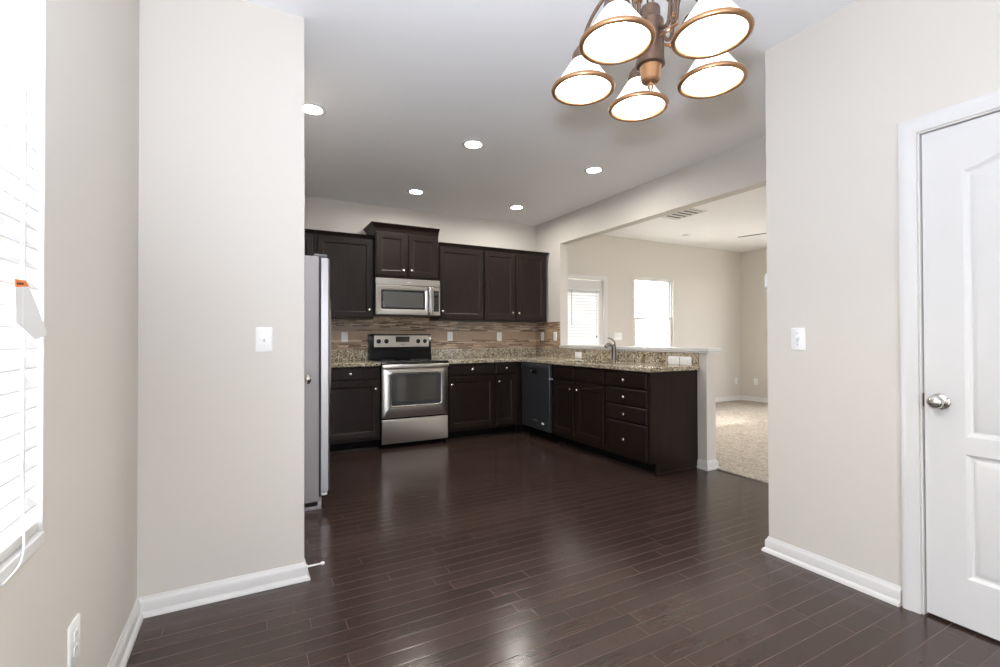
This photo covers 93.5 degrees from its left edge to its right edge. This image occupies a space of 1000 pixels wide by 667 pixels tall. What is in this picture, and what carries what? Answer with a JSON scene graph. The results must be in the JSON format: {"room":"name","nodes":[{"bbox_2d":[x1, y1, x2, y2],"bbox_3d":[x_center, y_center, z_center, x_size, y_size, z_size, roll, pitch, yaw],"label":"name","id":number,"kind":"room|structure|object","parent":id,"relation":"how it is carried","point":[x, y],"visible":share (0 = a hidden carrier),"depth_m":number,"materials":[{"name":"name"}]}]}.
{"room":"dining area","nodes":[
{"label":"dining area","id":0,"kind":"room"},
{"bbox_2d":[0,0,138,666],"bbox_3d":[-1.268,-0.185,1.359,0.130,2.745,7.590,0,-1,-28],"label":"wall","id":1,"kind":"structure","parent":0,"point":[86,562],"depth_m":1.35,"materials":[{"name":"grey paint"}]},
{"bbox_2d":[0,531,44,585],"bbox_3d":[-0.804,0.454,0.546,0.091,0.028,1.130,0,-1,-28],"label":"window sill","id":2,"kind":"structure","parent":1,"relation":"attached to","point":[37,539],"depth_m":0.96,"materials":[{"name":"white paint"}]},
{"bbox_2d":[0,0,46,531],"bbox_3d":[-0.808,-0.275,0.552,0.088,1.436,1.131,0,-1,-28],"label":"window","id":3,"kind":"structure","parent":1,"relation":"in","point":[8,203],"depth_m":1.05,"materials":[{"name":"white paint"}]},
{"bbox_2d":[0,0,39,585],"bbox_3d":[-0.791,-0.258,0.561,0.067,1.447,1.111,0,-1,-28],"label":"window blind","id":4,"kind":"object","parent":3,"relation":"attached to","point":[14,505],"visible":0.98,"depth_m":0.97,"materials":[{"name":"white paint"}]},
{"bbox_2d":[15,279,46,339],"bbox_3d":[-0.997,-0.048,1.002,0.002,0.122,0.165,0,-1,-28],"label":"tag","id":5,"kind":"object","parent":4,"relation":"hanging from","point":[27,315],"visible":1,"depth_m":0.98,"materials":[{"name":"white paper"}]},
{"bbox_2d":[67,613,79,666],"bbox_3d":[-1.134,0.824,1.253,0.008,0.118,0.085,0,-1,-28],"label":"wall outlet","id":6,"kind":"object","parent":1,"relation":"attached to","point":[73,632],"visible":1,"depth_m":1.24,"materials":[{"name":"white plastic"}]},
{"bbox_2d":[74,642,77,656],"bbox_3d":[-1.131,0.843,1.254,0.002,0.027,0.033,0,-1,-28],"label":"socket","id":7,"kind":"object","parent":6,"relation":"attached to","point":[75,643],"depth_m":1.25,"materials":[{"name":"grey plastic"}]},
{"bbox_2d":[74,628,78,641],"bbox_3d":[-1.132,0.804,1.255,0.002,0.027,0.033,0,-1,-28],"label":"socket","id":8,"kind":"object","parent":6,"relation":"attached to","point":[76,630],"depth_m":1.25,"materials":[{"name":"grey plastic"}]},
{"bbox_2d":[107,558,309,666],"bbox_3d":[-0.192,1.133,0.203,0.679,0.081,4.560,0,-1,-28],"label":"baseboard","id":9,"kind":"structure","parent":1,"relation":"attached to","point":[152,605],"depth_m":2.07,"materials":[{"name":"white paint"}]},
{"bbox_2d":[137,0,303,597],"bbox_3d":[-1.271,-0.178,2.193,0.652,2.745,0.110,0,-1,-28],"label":"wall","id":10,"kind":"structure","parent":0,"point":[220,474],"depth_m":2.13,"materials":[{"name":"grey paint"}]},
{"bbox_2d":[255,327,272,351],"bbox_3d":[-1.107,0.028,2.207,0.072,0.116,0.017,0,-1,-28],"label":"light switch","id":11,"kind":"object","parent":10,"relation":"attached to","point":[263,335],"visible":1,"depth_m":2.21,"materials":[{"name":"white plastic"}]},
{"bbox_2d":[307,561,323,568],"bbox_3d":[-0.915,1.148,2.334,0.083,0.020,0.020,0,-1,-28],"label":"door stop","id":12,"kind":"object","parent":10,"relation":"attached to","point":[322,562],"visible":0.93,"depth_m":2.33,"materials":[{"name":"white plastic"}]},
{"bbox_2d":[305,196,740,397],"bbox_3d":[0.705,-0.142,6.795,8.741,2.745,0.130,0,-1,-28],"label":"wall","id":13,"kind":"structure","parent":0,"point":[705,281],"depth_m":7.46,"materials":[{"name":"grey paint"}]},
{"bbox_2d":[305,229,314,255],"bbox_3d":[-2.301,-0.832,4.916,0.644,0.508,0.355,0,-1,-28],"label":"upper cabinet","id":14,"kind":"object","parent":13,"relation":"attached to","point":[309,233],"visible":0.19,"depth_m":4.90,"materials":[{"name":"brown wood"}]},
{"bbox_2d":[315,230,373,319],"bbox_3d":[-1.741,-0.623,5.202,0.611,0.924,0.376,0,-1,-28],"label":"upper cabinet","id":15,"kind":"object","parent":13,"relation":"attached to","point":[350,255],"visible":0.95,"depth_m":5.09,"materials":[{"name":"brown wood"}]},
{"bbox_2d":[331,350,367,360],"bbox_3d":[-2.092,0.252,5.206,1.228,0.115,0.020,0,-1,-28],"label":"backsplash","id":16,"kind":"structure","parent":13,"relation":"attached to","point":[348,355],"depth_m":5.39,"materials":[{"name":"stone"}]},
{"bbox_2d":[363,221,439,280],"bbox_3d":[-1.151,-0.922,5.491,0.790,0.597,0.428,0,-1,-28],"label":"upper cabinet","id":17,"kind":"object","parent":13,"relation":"attached to","point":[400,251],"visible":0.95,"depth_m":5.33,"materials":[{"name":"brown wood"}]},
{"bbox_2d":[373,277,439,316],"bbox_3d":[-1.109,-0.411,5.481,0.754,0.416,0.445,0,-1,-28],"label":"microwave","id":18,"kind":"object","parent":17,"relation":"attached to","point":[392,297],"visible":0.99,"depth_m":5.33,"materials":[{"name":"grey metal"}]},
{"bbox_2d":[331,316,535,350],"bbox_3d":[-1.246,0.106,5.667,3.958,0.640,0.010,0,-1,-28],"label":"wall tile","id":19,"kind":"structure","parent":13,"relation":"attached to","point":[466,334],"depth_m":5.94,"materials":[{"name":"tile"}]},
{"bbox_2d":[341,332,347,341],"bbox_3d":[-1.777,0.038,5.373,0.072,0.116,0.008,0,-1,-28],"label":"wall outlet","id":20,"kind":"object","parent":19,"relation":"attached to","point":[344,335],"visible":1,"depth_m":5.37,"materials":[{"name":"white plastic"}]},
{"bbox_2d":[447,332,452,340],"bbox_3d":[-0.635,0.037,5.985,0.072,0.116,0.008,0,-1,-28],"label":"wall outlet","id":21,"kind":"object","parent":19,"relation":"attached to","point":[449,334],"visible":1,"depth_m":5.98,"materials":[{"name":"white plastic"}]},
{"bbox_2d":[497,332,501,340],"bbox_3d":[-0.007,0.041,6.321,0.072,0.116,0.008,0,-1,-28],"label":"wall outlet","id":22,"kind":"object","parent":19,"relation":"attached to","point":[499,334],"visible":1,"depth_m":6.32,"materials":[{"name":"white plastic"}]},
{"bbox_2d":[429,242,483,321],"bbox_3d":[-0.534,-0.620,5.848,0.594,0.924,0.376,0,-1,-28],"label":"upper cabinet","id":23,"kind":"object","parent":13,"relation":"attached to","point":[460,266],"visible":0.97,"depth_m":5.71,"materials":[{"name":"brown wood"}]},
{"bbox_2d":[473,246,548,321],"bbox_3d":[0.157,-0.619,6.218,0.972,0.924,0.376,0,-1,-28],"label":"upper cabinet","id":24,"kind":"object","parent":13,"relation":"attached to","point":[514,281],"visible":1,"depth_m":6.05,"materials":[{"name":"brown wood"}]},
{"bbox_2d":[568,287,599,344],"bbox_3d":[1.236,0.128,6.974,0.625,1.605,0.064,0,-1,-28],"label":"door blind","id":25,"kind":"object","parent":13,"relation":"attached to","point":[583,303],"visible":0.42,"depth_m":6.98,"materials":[{"name":"white paint"}]},
{"bbox_2d":[568,279,602,344],"bbox_3d":[1.198,0.207,7.023,0.835,2.025,0.057,0,-1,-28],"label":"door","id":26,"kind":"structure","parent":13,"relation":"in","point":[577,283],"depth_m":7.15,"materials":[{"name":"white paint"}]},
{"bbox_2d":[568,273,607,344],"bbox_3d":[1.219,0.176,6.983,0.973,2.109,0.018,0,-1,-28],"label":"door frame","id":27,"kind":"structure","parent":13,"relation":"attached to","point":[581,276],"depth_m":7.19,"materials":[{"name":"white paint"}]},
{"bbox_2d":[614,333,621,339],"bbox_3d":[1.838,0.045,7.316,0.165,0.118,0.017,0,-1,-28],"label":"light switch","id":28,"kind":"object","parent":13,"relation":"attached to","point":[617,336],"visible":1,"depth_m":7.31,"materials":[{"name":"white plastic"}]},
{"bbox_2d":[634,277,671,346],"bbox_3d":[2.506,-0.269,7.744,0.870,1.285,0.050,0,-1,-28],"label":"window","id":29,"kind":"structure","parent":13,"relation":"in","point":[668,281],"depth_m":7.90,"materials":[{"name":"white paint"}]},
{"bbox_2d":[244,0,856,251],"bbox_3d":[2.523,-1.611,3.405,8.781,0.120,7.890,0,-1,-28],"label":"ceiling","id":30,"kind":"structure","parent":0,"point":[401,85],"depth_m":3.33,"materials":[{"name":"white paint"}]},
{"bbox_2d":[304,103,325,115],"bbox_3d":[-1.290,-1.536,3.228,0.184,0.008,0.184,0,-1,-28],"label":"recessed light","id":31,"kind":"object","parent":30,"relation":"in","point":[312,109],"visible":0.84,"depth_m":3.23,"materials":[{"name":"white paint"}]},
{"bbox_2d":[407,189,424,194],"bbox_3d":[-0.905,-1.521,5.057,0.184,0.008,0.184,0,-1,-28],"label":"recessed light","id":32,"kind":"object","parent":30,"relation":"in","point":[411,191],"visible":1,"depth_m":5.04,"materials":[{"name":"white paint"}]},
{"bbox_2d":[462,139,484,148],"bbox_3d":[-0.216,-1.534,3.820,0.184,0.008,0.184,0,-1,-28],"label":"recessed light","id":33,"kind":"object","parent":30,"relation":"in","point":[469,144],"visible":1,"depth_m":3.82,"materials":[{"name":"white paint"}]},
{"bbox_2d":[509,205,523,209],"bbox_3d":[0.200,-1.519,5.671,0.184,0.008,0.184,0,-1,-28],"label":"recessed light","id":34,"kind":"object","parent":30,"relation":"in","point":[514,207],"visible":1,"depth_m":5.67,"materials":[{"name":"white paint"}]},
{"bbox_2d":[584,166,603,173],"bbox_3d":[0.882,-1.532,4.415,0.184,0.008,0.184,0,-1,-28],"label":"recessed light","id":35,"kind":"object","parent":30,"relation":"in","point":[595,169],"visible":1,"depth_m":4.41,"materials":[{"name":"white paint"}]},
{"bbox_2d":[551,0,754,121],"bbox_3d":[0.432,-1.138,1.383,0.585,0.849,0.566,-1,-1,42],"label":"chandelier","id":36,"kind":"object","parent":30,"relation":"hanging from","point":[620,34],"visible":1,"depth_m":1.35,"materials":[{"name":"white glass"}]},
{"bbox_2d":[661,208,706,219],"bbox_3d":[2.332,-1.521,5.997,0.310,0.011,0.480,0,-1,-28],"label":"ceiling vent","id":37,"kind":"object","parent":30,"relation":"in","point":[691,211],"visible":0.9,"depth_m":5.99,"materials":[{"name":"white metal"}]},
{"bbox_2d":[126,426,999,666],"bbox_3d":[0.522,1.250,2.303,4.221,0.120,7.890,0,-1,-28],"label":"floor","id":38,"kind":"structure","parent":0,"point":[524,549],"depth_m":2.19,"materials":[{"name":"brown wood"}]},
{"bbox_2d":[304,254,330,511],"bbox_3d":[-1.729,0.332,3.477,0.881,1.752,0.905,0,-1,-28],"label":"refrigerator","id":39,"kind":"object","parent":38,"relation":"on","point":[317,266],"visible":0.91,"depth_m":3.22,"materials":[{"name":"grey metal"}]},
{"bbox_2d":[330,366,379,453],"bbox_3d":[-1.668,0.784,5.061,0.612,0.875,0.656,0,-1,-28],"label":"base cabinet","id":40,"kind":"object","parent":38,"relation":"on","point":[354,391],"visible":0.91,"depth_m":4.83,"materials":[{"name":"brown wood"}]},
{"bbox_2d":[368,334,448,447],"bbox_3d":[-1.054,0.615,5.374,0.755,1.215,0.674,0,-1,-28],"label":"range","id":41,"kind":"object","parent":38,"relation":"on","point":[413,384],"visible":0.98,"depth_m":5.15,"materials":[{"name":"silver metal"}]},
{"bbox_2d":[369,359,447,363],"bbox_3d":[-1.050,0.316,5.367,0.755,0.023,0.590,0,-1,-28],"label":"cooktop","id":42,"kind":"object","parent":41,"relation":"in","point":[383,361],"depth_m":5.22,"materials":[{"name":"grey"}]},
{"bbox_2d":[444,363,494,439],"bbox_3d":[-0.459,0.787,5.709,0.600,0.875,0.656,0,-1,-28],"label":"base cabinet","id":43,"kind":"object","parent":38,"relation":"on","point":[471,386],"visible":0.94,"depth_m":5.46,"materials":[{"name":"brown wood"}]},
{"bbox_2d":[492,362,515,434],"bbox_3d":[-0.065,0.787,5.920,0.290,0.875,0.656,0,-1,-28],"label":"base cabinet","id":44,"kind":"object","parent":38,"relation":"on","point":[504,372],"visible":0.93,"depth_m":5.67,"materials":[{"name":"brown wood"}]},
{"bbox_2d":[514,362,524,432],"bbox_3d":[0.254,0.785,5.776,0.134,0.875,0.101,0,-1,-28],"label":"cabinet filler","id":45,"kind":"object","parent":38,"relation":"on","point":[519,427],"visible":0.48,"depth_m":5.77,"materials":[{"name":"brown wood"}]},
{"bbox_2d":[521,362,558,441],"bbox_3d":[0.674,0.784,5.582,0.610,0.872,0.628,0,-1,-28],"label":"dishwasher","id":46,"kind":"object","parent":38,"relation":"on","point":[537,378],"visible":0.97,"depth_m":5.41,"materials":[{"name":"black metal"}]},
{"bbox_2d":[553,364,611,460],"bbox_3d":[1.030,0.775,4.951,0.628,0.875,0.866,0,-1,-28],"label":"base cabinet","id":47,"kind":"object","parent":38,"relation":"on","point":[579,393],"visible":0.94,"depth_m":4.77,"materials":[{"name":"brown wood"}]},
{"bbox_2d":[431,348,699,372],"bbox_3d":[0.454,0.263,5.035,1.576,0.150,2.727,0,-1,-28],"label":"countertop","id":48,"kind":"structure","parent":47,"relation":"on","point":[638,361],"depth_m":5.34,"materials":[{"name":"stone"}]},
{"bbox_2d":[575,352,581,358],"bbox_3d":[0.951,0.265,5.726,0.008,0.076,0.130,0,-1,-28],"label":"wall outlet","id":49,"kind":"object","parent":48,"relation":"attached to","point":[577,354],"visible":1,"depth_m":5.71,"materials":[{"name":"white plastic"}]},
{"bbox_2d":[604,338,616,360],"bbox_3d":[1.181,0.171,5.023,0.144,0.254,0.059,0,-1,-19],"label":"kitchen faucet","id":50,"kind":"object","parent":48,"relation":"on","point":[613,346],"visible":0.99,"depth_m":5.01,"materials":[{"name":"silver metal"}]},
{"bbox_2d":[668,356,678,364],"bbox_3d":[1.639,0.253,4.441,0.008,0.076,0.128,0,-1,-28],"label":"wall outlet","id":51,"kind":"object","parent":48,"relation":"attached to","point":[671,359],"visible":1,"depth_m":4.44,"materials":[{"name":"white plastic"}]},
{"bbox_2d":[680,356,690,364],"bbox_3d":[1.704,0.251,4.321,0.008,0.076,0.128,0,-1,-28],"label":"wall outlet","id":52,"kind":"object","parent":48,"relation":"attached to","point":[683,360],"visible":1,"depth_m":4.32,"materials":[{"name":"white plastic"}]},
{"bbox_2d":[606,369,697,475],"bbox_3d":[1.370,0.769,4.320,0.632,0.875,0.564,0,-1,-28],"label":"base cabinet","id":53,"kind":"object","parent":38,"relation":"on","point":[652,418],"visible":0.99,"depth_m":4.11,"materials":[{"name":"brown wood"}]},
{"bbox_3d":[-2.210,0.783,4.771,0.613,0.875,0.656,0,-1,-28],"label":"base cabinet","id":54,"kind":"object","parent":38,"relation":"on","visible":0},
{"bbox_2d":[331,350,380,367],"bbox_3d":[-1.944,0.268,4.929,1.228,0.153,0.647,0,-1,-28],"label":"countertop","id":55,"kind":"structure","parent":54,"relation":"on","point":[349,358],"depth_m":5.32,"materials":[{"name":"stone"}]},
{"bbox_2d":[535,136,765,250],"bbox_3d":[1.499,-1.358,4.885,0.118,0.353,4.010,0,-1,-28],"label":"wall","id":56,"kind":"structure","parent":0,"point":[740,169],"depth_m":4.54,"materials":[{"name":"grey paint"}]},
{"bbox_2d":[536,244,567,348],"bbox_3d":[0.696,0.031,6.380,0.118,2.392,0.590,0,-1,-28],"label":"wall","id":57,"kind":"structure","parent":56,"relation":"attached to","point":[556,260],"depth_m":6.15,"materials":[{"name":"grey paint"}]},
{"bbox_2d":[536,322,559,347],"bbox_3d":[0.639,0.022,6.349,0.010,0.348,0.590,0,-1,-28],"label":"tiled wall","id":58,"kind":"structure","parent":57,"relation":"attached to","point":[548,328],"depth_m":6.32,"materials":[{"name":"tile"}]},
{"bbox_2d":[586,349,715,460],"bbox_3d":[1.357,0.700,5.144,0.118,1.028,2.200,0,-1,-28],"label":"wall","id":59,"kind":"structure","parent":0,"point":[706,393],"depth_m":4.18,"materials":[{"name":"grey paint"}]},
{"bbox_2d":[559,345,720,352],"bbox_3d":[1.365,0.161,5.128,0.176,0.046,2.245,0,-1,-28],"label":"ledge","id":60,"kind":"object","parent":59,"relation":"on","point":[592,347],"visible":1,"depth_m":4.71,"materials":[{"name":"white paint"}]},
{"bbox_2d":[697,459,719,470],"bbox_3d":[1.297,1.176,5.426,0.196,0.081,2.831,0,-1,-25],"label":"baseboard","id":61,"kind":"structure","parent":59,"relation":"attached to","point":[705,465],"depth_m":4.16,"materials":[{"name":"white paint"}]},
{"bbox_2d":[716,400,768,483],"bbox_3d":[4.392,1.253,4.376,4.560,0.130,7.890,0,-1,-28],"label":"floor","id":62,"kind":"structure","parent":0,"point":[741,425],"depth_m":5.38,"materials":[{"name":"beige carpet"}]},
{"bbox_2d":[740,248,767,397],"bbox_3d":[6.323,-0.171,5.426,0.130,2.745,7.590,0,-1,-28],"label":"wall","id":63,"kind":"structure","parent":0,"point":[753,264],"depth_m":8.52,"materials":[{"name":"grey paint"}]},
{"bbox_2d":[716,395,767,402],"bbox_3d":[4.857,1.148,4.626,3.204,0.081,7.590,0,-1,-28],"label":"baseboard","id":64,"kind":"structure","parent":63,"relation":"attached to","point":[739,397],"depth_m":8.51,"materials":[{"name":"white paint"}]},
{"bbox_2d":[765,0,999,613],"bbox_3d":[2.360,-0.199,1.028,0.110,2.745,3.580,0,-1,-28],"label":"wall","id":65,"kind":"structure","parent":0,"point":[838,90],"depth_m":2.24,"materials":[{"name":"grey paint"}]},
{"bbox_2d":[764,273,766,288],"bbox_3d":[1.501,-0.290,2.612,0.080,0.090,0.022,0,-1,-28],"label":"thermostat","id":66,"kind":"object","parent":65,"relation":"attached to","point":[765,277],"visible":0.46,"depth_m":2.59,"materials":[{"name":"white plastic"}]},
{"bbox_2d":[791,328,805,349],"bbox_3d":[1.537,0.029,2.428,0.017,0.116,0.072,0,-1,-28],"label":"light switch","id":67,"kind":"object","parent":65,"relation":"attached to","point":[798,335],"visible":1,"depth_m":2.43,"materials":[{"name":"white plastic"}]},
{"bbox_2d":[897,90,999,614],"bbox_3d":[2.002,0.130,1.678,0.126,2.101,0.892,0,-1,-28],"label":"door frame","id":68,"kind":"structure","parent":65,"relation":"attached to","point":[907,131],"depth_m":2.00,"materials":[{"name":"white paint"}]},
{"bbox_2d":[922,112,999,640],"bbox_3d":[1.954,0.161,1.657,0.103,2.015,0.748,0,-1,-28],"label":"door","id":69,"kind":"structure","parent":65,"relation":"in","point":[961,162],"depth_m":1.88,"materials":[{"name":"white paint"}]},
{"bbox_3d":[-1.250,-0.173,2.728,0.110,2.745,0.813,0,-1,-28],"label":"wall","id":70,"kind":"structure","parent":0,"visible":0},
{"bbox_2d":[305,374,310,383],"bbox_3d":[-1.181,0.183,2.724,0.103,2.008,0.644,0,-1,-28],"label":"door knob","id":71,"kind":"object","parent":70,"relation":"in","point":[307,376],"depth_m":2.48,"materials":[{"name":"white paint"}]},
{"bbox_3d":[2.058,-0.182,2.835,1.065,2.745,0.110,0,-1,-28],"label":"wall","id":72,"kind":"structure","parent":0,"visible":0},
{"bbox_2d":[761,536,901,606],"bbox_3d":[2.056,1.148,2.561,1.082,0.081,0.619,0,-1,-28],"label":"baseboard","id":73,"kind":"structure","parent":72,"relation":"attached to","point":[888,592],"depth_m":2.26,"materials":[{"name":"white paint"}]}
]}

